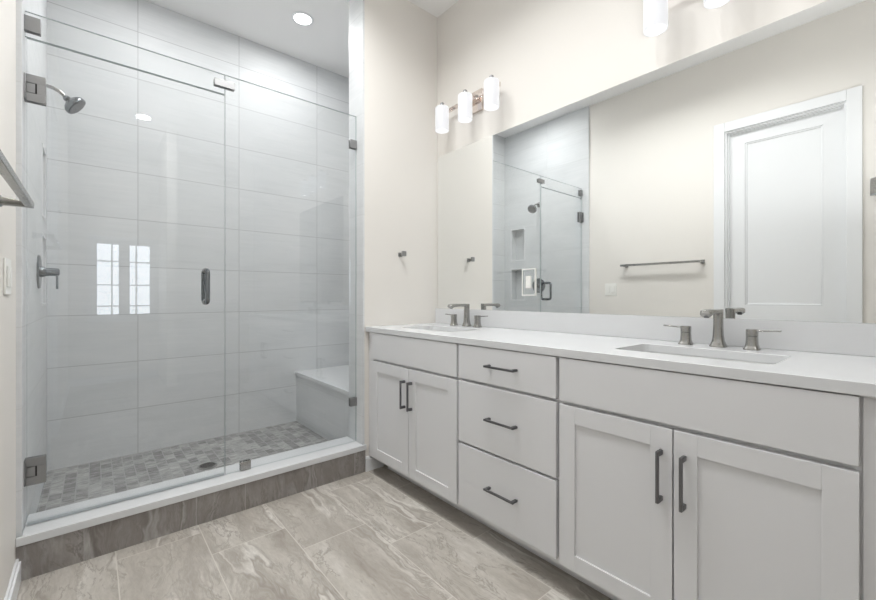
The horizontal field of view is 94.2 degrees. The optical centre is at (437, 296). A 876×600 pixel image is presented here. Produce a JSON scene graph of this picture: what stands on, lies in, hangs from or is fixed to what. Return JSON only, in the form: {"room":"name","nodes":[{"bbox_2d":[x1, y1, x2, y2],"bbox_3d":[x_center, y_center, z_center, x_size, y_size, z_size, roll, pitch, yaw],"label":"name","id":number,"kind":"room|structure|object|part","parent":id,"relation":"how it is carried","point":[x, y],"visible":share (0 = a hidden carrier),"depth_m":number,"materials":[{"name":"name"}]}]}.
{"room":"bathroom","nodes":[
{"label":"bathroom","id":0,"kind":"room"},
{"bbox_2d":[0,0,46,599],"bbox_3d":[-0.614,-0.445,0.305,0.138,3.030,5.360,0,0,-40],"label":"wall","id":1,"kind":"structure","parent":0,"point":[31,56],"depth_m":1.54,"materials":[{"name":"beige paint"}]},
{"bbox_2d":[3,257,11,294],"bbox_3d":[-1.433,-0.065,1.357,0.010,0.120,0.120,0,0,-40],"label":"light switch","id":2,"kind":"object","parent":1,"relation":"attached to","point":[7,269],"visible":1,"depth_m":1.33,"materials":[{"name":"white plastic"}]},
{"bbox_2d":[4,559,20,599],"bbox_3d":[-1.224,1.026,1.114,0.015,0.088,1.083,0,0,-40],"label":"baseboard","id":3,"kind":"structure","parent":1,"relation":"attached to","point":[13,587],"depth_m":1.43,"materials":[{"name":"white paint"}]},
{"bbox_2d":[0,149,33,208],"bbox_3d":[-1.103,-0.290,1.020,0.076,0.034,0.684,0,0,-40],"label":"towel bar","id":4,"kind":"object","parent":1,"relation":"attached to","point":[7,172],"visible":1,"depth_m":1.07,"materials":[{"name":"silver metal"}]},
{"bbox_3d":[-1.316,-0.290,1.256,0.034,0.034,0.060,0,0,43],"label":"post","id":5,"kind":"part","parent":4,"relation":"part of","materials":[{"name":"silver metal"}]},
{"bbox_3d":[-2.164,-0.141,2.236,0.003,0.386,0.214,0,0,-40],"label":"trim","id":6,"kind":"part","parent":1,"relation":"part of","materials":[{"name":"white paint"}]},
{"bbox_3d":[-2.164,-0.617,2.236,0.003,0.387,0.214,0,0,-40],"label":"trim","id":7,"kind":"part","parent":1,"relation":"part of","materials":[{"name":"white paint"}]},
{"bbox_2d":[36,255,59,288],"bbox_3d":[-1.938,-0.119,2.028,0.078,0.168,0.166,0,0,-40],"label":"shower valve","id":8,"kind":"object","parent":1,"relation":"attached to","point":[41,271],"visible":1,"depth_m":2.00,"materials":[{"name":"metal"}]},
{"bbox_3d":[-1.935,-0.120,2.030,0.066,0.054,0.054,0,0,-40],"label":"stem","id":9,"kind":"part","parent":8,"relation":"part of","materials":[{"name":"metal"}]},
{"bbox_3d":[-1.915,-0.085,2.047,0.018,0.099,0.028,0,0,-40],"label":"lever","id":10,"kind":"part","parent":8,"relation":"part of","materials":[{"name":"metal"}]},
{"bbox_2d":[46,84,85,113],"bbox_3d":[-1.896,-1.004,2.055,0.177,0.142,0.102,0,0,-40],"label":"showerhead","id":11,"kind":"object","parent":1,"relation":"attached to","point":[73,105],"visible":0.91,"depth_m":2.06,"materials":[{"name":"silver metal"}]},
{"bbox_3d":[-1.926,-1.029,2.038,0.103,0.051,0.017,0,0,-40],"label":"arm","id":12,"kind":"part","parent":11,"relation":"part of","materials":[{"name":"silver metal"}]},
{"bbox_2d":[24,38,224,525],"bbox_3d":[-1.353,-0.057,1.829,0.712,1.918,0.123,0,0,-40],"label":"shower door","id":13,"kind":"structure","parent":1,"relation":"attached to","point":[34,86],"depth_m":1.66,"materials":[{"name":"clear glass"}]},
{"bbox_3d":[-1.623,0.692,1.600,0.005,0.100,0.048,0,0,-40],"label":"wall plate","id":14,"kind":"part","parent":13,"relation":"part of","materials":[{"name":"silver metal"}]},
{"bbox_3d":[-1.623,-0.820,1.600,0.005,0.100,0.048,0,0,-40],"label":"wall plate","id":15,"kind":"part","parent":13,"relation":"part of","materials":[{"name":"silver metal"}]},
{"bbox_3d":[-1.167,-0.048,2.031,0.019,0.174,0.056,0,0,-40],"label":"handle","id":16,"kind":"part","parent":13,"relation":"part of","materials":[{"name":"metal"}]},
{"bbox_3d":[-1.124,-0.048,1.980,0.019,0.174,0.056,0,0,-40],"label":"handle","id":17,"kind":"part","parent":13,"relation":"part of","materials":[{"name":"metal"}]},
{"bbox_2d":[24,11,234,94],"bbox_3d":[-1.335,-1.070,1.844,0.760,0.100,0.025,0,0,-40],"label":"transom","id":18,"kind":"object","parent":1,"relation":"attached to","point":[32,25],"visible":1,"depth_m":1.74,"materials":[{"name":"clear glass"}]},
{"bbox_2d":[36,421,327,512],"bbox_3d":[-1.218,1.100,2.696,2.310,0.140,1.133,0,0,-40],"label":"floor","id":19,"kind":"structure","parent":0,"point":[83,482],"depth_m":2.50,"materials":[{"name":"grey tile"}]},
{"bbox_2d":[197,462,217,469],"bbox_3d":[-1.398,1.027,2.466,0.108,0.005,0.108,0,0,-40],"label":"floor drain","id":20,"kind":"object","parent":19,"relation":"on","point":[208,465],"visible":1,"depth_m":2.46,"materials":[{"name":"silver metal"}]},
{"bbox_2d":[295,365,348,440],"bbox_3d":[-0.668,0.824,3.155,0.535,0.411,0.943,0,0,-40],"label":"shower bench","id":21,"kind":"object","parent":19,"relation":"on","point":[322,394],"visible":0.44,"depth_m":3.01,"materials":[{"name":"grey tile"}]},
{"bbox_2d":[47,0,348,470],"bbox_3d":[-1.552,-0.445,3.089,2.270,3.030,0.100,0,0,-40],"label":"wall","id":22,"kind":"structure","parent":0,"point":[135,176],"depth_m":2.82,"materials":[{"name":"grey tile"}]},
{"bbox_2d":[146,0,458,77],"bbox_3d":[0.181,-2.010,1.046,2.310,0.100,5.460,0,0,-40],"label":"ceiling","id":23,"kind":"structure","parent":0,"point":[324,44],"depth_m":2.89,"materials":[{"name":"paint"}]},
{"bbox_2d":[291,11,313,25],"bbox_3d":[-0.956,-1.957,2.874,0.152,0.006,0.152,0,0,-40],"label":"recessed light","id":24,"kind":"object","parent":23,"relation":"in","point":[302,18],"visible":1,"depth_m":2.86,"materials":[{"name":"white paint"}]},
{"bbox_2d":[17,465,611,599],"bbox_3d":[0.548,1.120,0.614,2.310,0.100,4.327,0,0,-40],"label":"floor","id":25,"kind":"structure","parent":0,"point":[376,534],"depth_m":1.64,"materials":[{"name":"tile"}]},
{"bbox_2d":[15,436,366,580],"bbox_3d":[-1.072,0.988,2.078,1.492,0.165,0.214,0,0,-40],"label":"shower curb","id":26,"kind":"object","parent":25,"relation":"on","point":[47,546],"visible":0.96,"depth_m":1.86,"materials":[{"name":"white stone"}]},
{"bbox_2d":[225,75,356,474],"bbox_3d":[-0.795,-0.108,2.302,0.743,2.025,0.025,0,0,-40],"label":"glass screen","id":27,"kind":"object","parent":26,"relation":"on","point":[244,464],"visible":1,"depth_m":2.52,"materials":[{"name":"clear glass"}]},
{"bbox_2d":[369,332,475,519],"bbox_3d":[0.029,0.643,2.353,0.607,0.851,0.823,0,0,-40],"label":"base cabinet","id":28,"kind":"object","parent":25,"relation":"on","point":[415,381],"depth_m":2.11,"materials":[{"name":"paint"}]},
{"bbox_3d":[-0.399,0.598,2.490,0.020,0.760,0.059,0,0,-40],"label":"filler strip","id":29,"kind":"part","parent":28,"relation":"part of","materials":[{"name":"grey wood"}]},
{"bbox_3d":[-0.269,0.674,2.307,0.011,0.464,0.260,0,0,-40],"label":"door panel","id":30,"kind":"part","parent":28,"relation":"part of","materials":[{"name":"paint"}]},
{"bbox_3d":[-0.271,0.672,2.305,0.020,0.572,0.372,0,0,-40],"label":"door","id":31,"kind":"part","parent":28,"relation":"part of","materials":[{"name":"paint"}]},
{"bbox_3d":[-0.190,0.524,2.168,0.034,0.151,0.011,0,0,-40],"label":"handle","id":32,"kind":"part","parent":28,"relation":"part of","materials":[{"name":"grey metal"}]},
{"bbox_3d":[-0.150,0.524,2.121,0.034,0.151,0.011,0,0,-40],"label":"handle","id":33,"kind":"part","parent":28,"relation":"part of","materials":[{"name":"grey metal"}]},
{"bbox_3d":[-0.026,0.674,2.020,0.011,0.464,0.260,0,0,-40],"label":"door panel","id":34,"kind":"part","parent":28,"relation":"part of","materials":[{"name":"paint"}]},
{"bbox_3d":[-0.028,0.672,2.018,0.020,0.572,0.372,0,0,-40],"label":"door","id":35,"kind":"part","parent":28,"relation":"part of","materials":[{"name":"paint"}]},
{"bbox_2d":[366,323,875,397],"bbox_3d":[0.525,0.202,1.794,0.577,0.030,2.316,0,0,-40],"label":"countertop","id":36,"kind":"structure","parent":28,"relation":"on","point":[837,373],"depth_m":1.33,"materials":[{"name":"white stone"}]},
{"bbox_2d":[445,304,487,327],"bbox_3d":[0.131,0.117,2.482,0.178,0.140,0.366,0,0,-40],"label":"faucet","id":37,"kind":"object","parent":36,"relation":"on","point":[477,322],"visible":0.99,"depth_m":2.50,"materials":[{"name":"silver metal"}]},
{"bbox_3d":[0.102,0.164,2.594,0.049,0.046,0.049,0,0,-40],"label":"handle","id":38,"kind":"part","parent":37,"relation":"part of","materials":[{"name":"silver metal"}]},
{"bbox_3d":[0.131,0.117,2.482,0.178,0.140,0.053,0,0,-40],"label":"spout","id":39,"kind":"part","parent":37,"relation":"part of","materials":[{"name":"silver metal"}]},
{"bbox_3d":[0.237,0.164,2.435,0.049,0.046,0.049,0,0,-40],"label":"handle","id":40,"kind":"part","parent":37,"relation":"part of","materials":[{"name":"silver metal"}]},
{"bbox_2d":[641,351,768,363],"bbox_3d":[0.862,0.280,1.357,0.280,0.124,0.478,0,0,-40],"label":"sink","id":41,"kind":"object","parent":36,"relation":"in","point":[641,351],"visible":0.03,"depth_m":1.45,"materials":[{"name":"ceramic"}]},
{"bbox_2d":[663,309,781,350],"bbox_3d":[0.991,0.117,1.468,0.178,0.140,0.366,0,0,-40],"label":"faucet","id":42,"kind":"object","parent":36,"relation":"on","point":[752,342],"visible":1,"depth_m":1.49,"materials":[{"name":"silver metal"}]},
{"bbox_3d":[0.963,0.164,1.580,0.049,0.046,0.049,0,0,-40],"label":"handle","id":43,"kind":"part","parent":42,"relation":"part of","materials":[{"name":"silver metal"}]},
{"bbox_3d":[0.991,0.117,1.468,0.178,0.140,0.053,0,0,-40],"label":"spout","id":44,"kind":"part","parent":42,"relation":"part of","materials":[{"name":"silver metal"}]},
{"bbox_3d":[1.097,0.164,1.421,0.049,0.046,0.049,0,0,-40],"label":"handle","id":45,"kind":"part","parent":42,"relation":"part of","materials":[{"name":"silver metal"}]},
{"bbox_3d":[1.125,0.119,1.388,0.023,0.010,0.071,0,0,-40],"label":"lever","id":46,"kind":"part","parent":42,"relation":"part of","materials":[{"name":"silver metal"}]},
{"bbox_2d":[459,344,575,577],"bbox_3d":[0.466,0.643,1.839,0.607,0.851,0.524,0,0,-40],"label":"base cabinet","id":47,"kind":"object","parent":25,"relation":"on","point":[509,400],"visible":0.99,"depth_m":1.62,"materials":[{"name":"paint"}]},
{"bbox_3d":[0.251,0.806,1.648,0.034,0.010,0.157,0,0,-40],"label":"handle","id":48,"kind":"part","parent":47,"relation":"part of","materials":[{"name":"grey metal"}]},
{"bbox_3d":[0.251,0.516,1.648,0.034,0.010,0.157,0,0,-40],"label":"handle","id":49,"kind":"part","parent":47,"relation":"part of","materials":[{"name":"grey metal"}]},
{"bbox_3d":[0.251,0.293,1.648,0.034,0.010,0.157,0,0,-40],"label":"handle","id":50,"kind":"part","parent":47,"relation":"part of","materials":[{"name":"grey metal"}]},
{"bbox_3d":[0.267,0.810,1.671,0.020,0.282,0.513,0,0,-40],"label":"drawer","id":51,"kind":"part","parent":47,"relation":"part of","materials":[{"name":"paint"}]},
{"bbox_3d":[0.267,0.521,1.671,0.020,0.274,0.513,0,0,-40],"label":"drawer","id":52,"kind":"part","parent":47,"relation":"part of","materials":[{"name":"paint"}]},
{"bbox_3d":[0.267,0.295,1.671,0.020,0.151,0.513,0,0,-40],"label":"drawer","id":53,"kind":"part","parent":47,"relation":"part of","materials":[{"name":"paint"}]},
{"bbox_2d":[560,357,862,599],"bbox_3d":[0.882,0.643,1.347,0.607,0.851,0.763,0,0,-40],"label":"base cabinet","id":54,"kind":"object","parent":25,"relation":"on","point":[674,485],"visible":0.98,"depth_m":1.12,"materials":[{"name":"paint"}]},
{"bbox_3d":[0.565,0.674,1.324,0.011,0.464,0.260,0,0,-40],"label":"door panel","id":55,"kind":"part","parent":54,"relation":"part of","materials":[{"name":"paint"}]},
{"bbox_3d":[0.563,0.672,1.323,0.020,0.572,0.372,0,0,-40],"label":"door","id":56,"kind":"part","parent":54,"relation":"part of","materials":[{"name":"paint"}]},
{"bbox_3d":[0.644,0.524,1.185,0.034,0.151,0.011,0,0,-40],"label":"handle","id":57,"kind":"part","parent":54,"relation":"part of","materials":[{"name":"grey metal"}]},
{"bbox_3d":[0.684,0.524,1.138,0.034,0.151,0.011,0,0,-40],"label":"handle","id":58,"kind":"part","parent":54,"relation":"part of","materials":[{"name":"grey metal"}]},
{"bbox_3d":[0.808,0.674,1.037,0.011,0.464,0.260,0,0,-40],"label":"door panel","id":59,"kind":"part","parent":54,"relation":"part of","materials":[{"name":"paint"}]},
{"bbox_3d":[0.806,0.672,1.036,0.020,0.572,0.372,0,0,-40],"label":"door","id":60,"kind":"part","parent":54,"relation":"part of","materials":[{"name":"paint"}]},
{"bbox_2d":[863,396,875,599],"bbox_3d":[1.007,0.598,0.820,0.018,0.760,0.208,0,0,-40],"label":"end panel","id":61,"kind":"object","parent":54,"relation":"attached to","point":[869,403],"visible":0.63,"depth_m":0.89,"materials":[{"name":"paint"}]},
{"bbox_2d":[364,0,436,464],"bbox_3d":[-0.280,-0.445,2.739,0.583,3.030,0.165,0,0,-40],"label":"wall","id":62,"kind":"structure","parent":0,"point":[400,37],"depth_m":2.65,"materials":[{"name":"beige paint"}]},
{"bbox_2d":[349,0,363,444],"bbox_3d":[-0.511,-0.525,2.551,0.012,2.870,0.176,0,0,-40],"label":"wall","id":63,"kind":"structure","parent":62,"relation":"attached to","point":[356,7],"depth_m":2.53,"materials":[{"name":"white paint"}]},
{"bbox_2d":[365,456,383,471],"bbox_3d":[-0.395,1.026,2.523,0.126,0.088,0.015,0,0,-40],"label":"baseboard","id":64,"kind":"structure","parent":62,"relation":"attached to","point":[371,463],"depth_m":2.50,"materials":[{"name":"white paint"}]},
{"bbox_2d":[398,251,405,256],"bbox_3d":[-0.232,-0.274,2.638,0.033,0.034,0.050,0,0,-40],"label":"robe hook","id":65,"kind":"object","parent":62,"relation":"attached to","point":[403,253],"visible":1,"depth_m":2.62,"materials":[{"name":"silver metal"}]},
{"bbox_2d":[437,0,867,323],"bbox_3d":[1.357,-0.445,1.353,0.120,3.030,4.407,0,0,-40],"label":"wall","id":66,"kind":"structure","parent":0,"point":[546,56],"depth_m":2.14,"materials":[{"name":"beige paint"}]},
{"bbox_2d":[435,75,500,133],"bbox_3d":[0.190,-1.183,2.518,0.151,0.205,0.522,0,0,-40],"label":"wall sconce","id":67,"kind":"object","parent":66,"relation":"attached to","point":[469,104],"visible":1,"depth_m":2.47,"materials":[{"name":"white glass"}]},
{"bbox_3d":[0.026,-1.159,2.663,0.089,0.157,0.089,0,0,-40],"label":"lamp shade","id":68,"kind":"part","parent":67,"relation":"part of","materials":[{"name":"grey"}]},
{"bbox_3d":[0.167,-1.159,2.498,0.089,0.157,0.089,0,0,-40],"label":"lamp shade","id":69,"kind":"part","parent":67,"relation":"part of","materials":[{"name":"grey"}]},
{"bbox_3d":[0.307,-1.159,2.333,0.089,0.157,0.089,0,0,-40],"label":"lamp shade","id":70,"kind":"part","parent":67,"relation":"part of","materials":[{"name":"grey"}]},
{"bbox_2d":[435,308,875,356],"bbox_3d":[0.738,0.136,1.974,0.020,0.101,2.316,0,0,-40],"label":"backsplash","id":71,"kind":"structure","parent":66,"relation":"attached to","point":[859,339],"depth_m":1.62,"materials":[{"name":"white stone"}]},
{"bbox_2d":[438,0,875,323],"bbox_3d":[0.747,-0.444,1.974,0.006,1.058,2.305,0,0,-40],"label":"mirror","id":72,"kind":"object","parent":66,"relation":"attached to","point":[737,176],"visible":1,"depth_m":1.63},
{"bbox_2d":[522,268,535,295],"bbox_3d":[0.501,-0.077,2.250,0.011,0.150,0.092,0,0,-40],"label":"wall outlet","id":73,"kind":"object","parent":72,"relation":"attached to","point":[528,275],"visible":1,"depth_m":2.25,"materials":[{"name":"white plastic"}]},
{"bbox_2d":[643,0,729,36],"bbox_3d":[1.047,-1.183,1.508,0.151,0.205,0.522,0,0,-40],"label":"wall sconce","id":74,"kind":"object","parent":66,"relation":"attached to","point":[655,12],"visible":1,"depth_m":1.62,"materials":[{"name":"white glass"}]},
{"bbox_3d":[0.884,-1.159,1.653,0.089,0.157,0.089,0,0,-40],"label":"lamp shade","id":75,"kind":"part","parent":74,"relation":"part of","materials":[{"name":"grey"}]},
{"bbox_3d":[1.024,-1.159,1.488,0.089,0.157,0.089,0,0,-40],"label":"lamp shade","id":76,"kind":"part","parent":74,"relation":"part of","materials":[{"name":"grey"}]}
]}

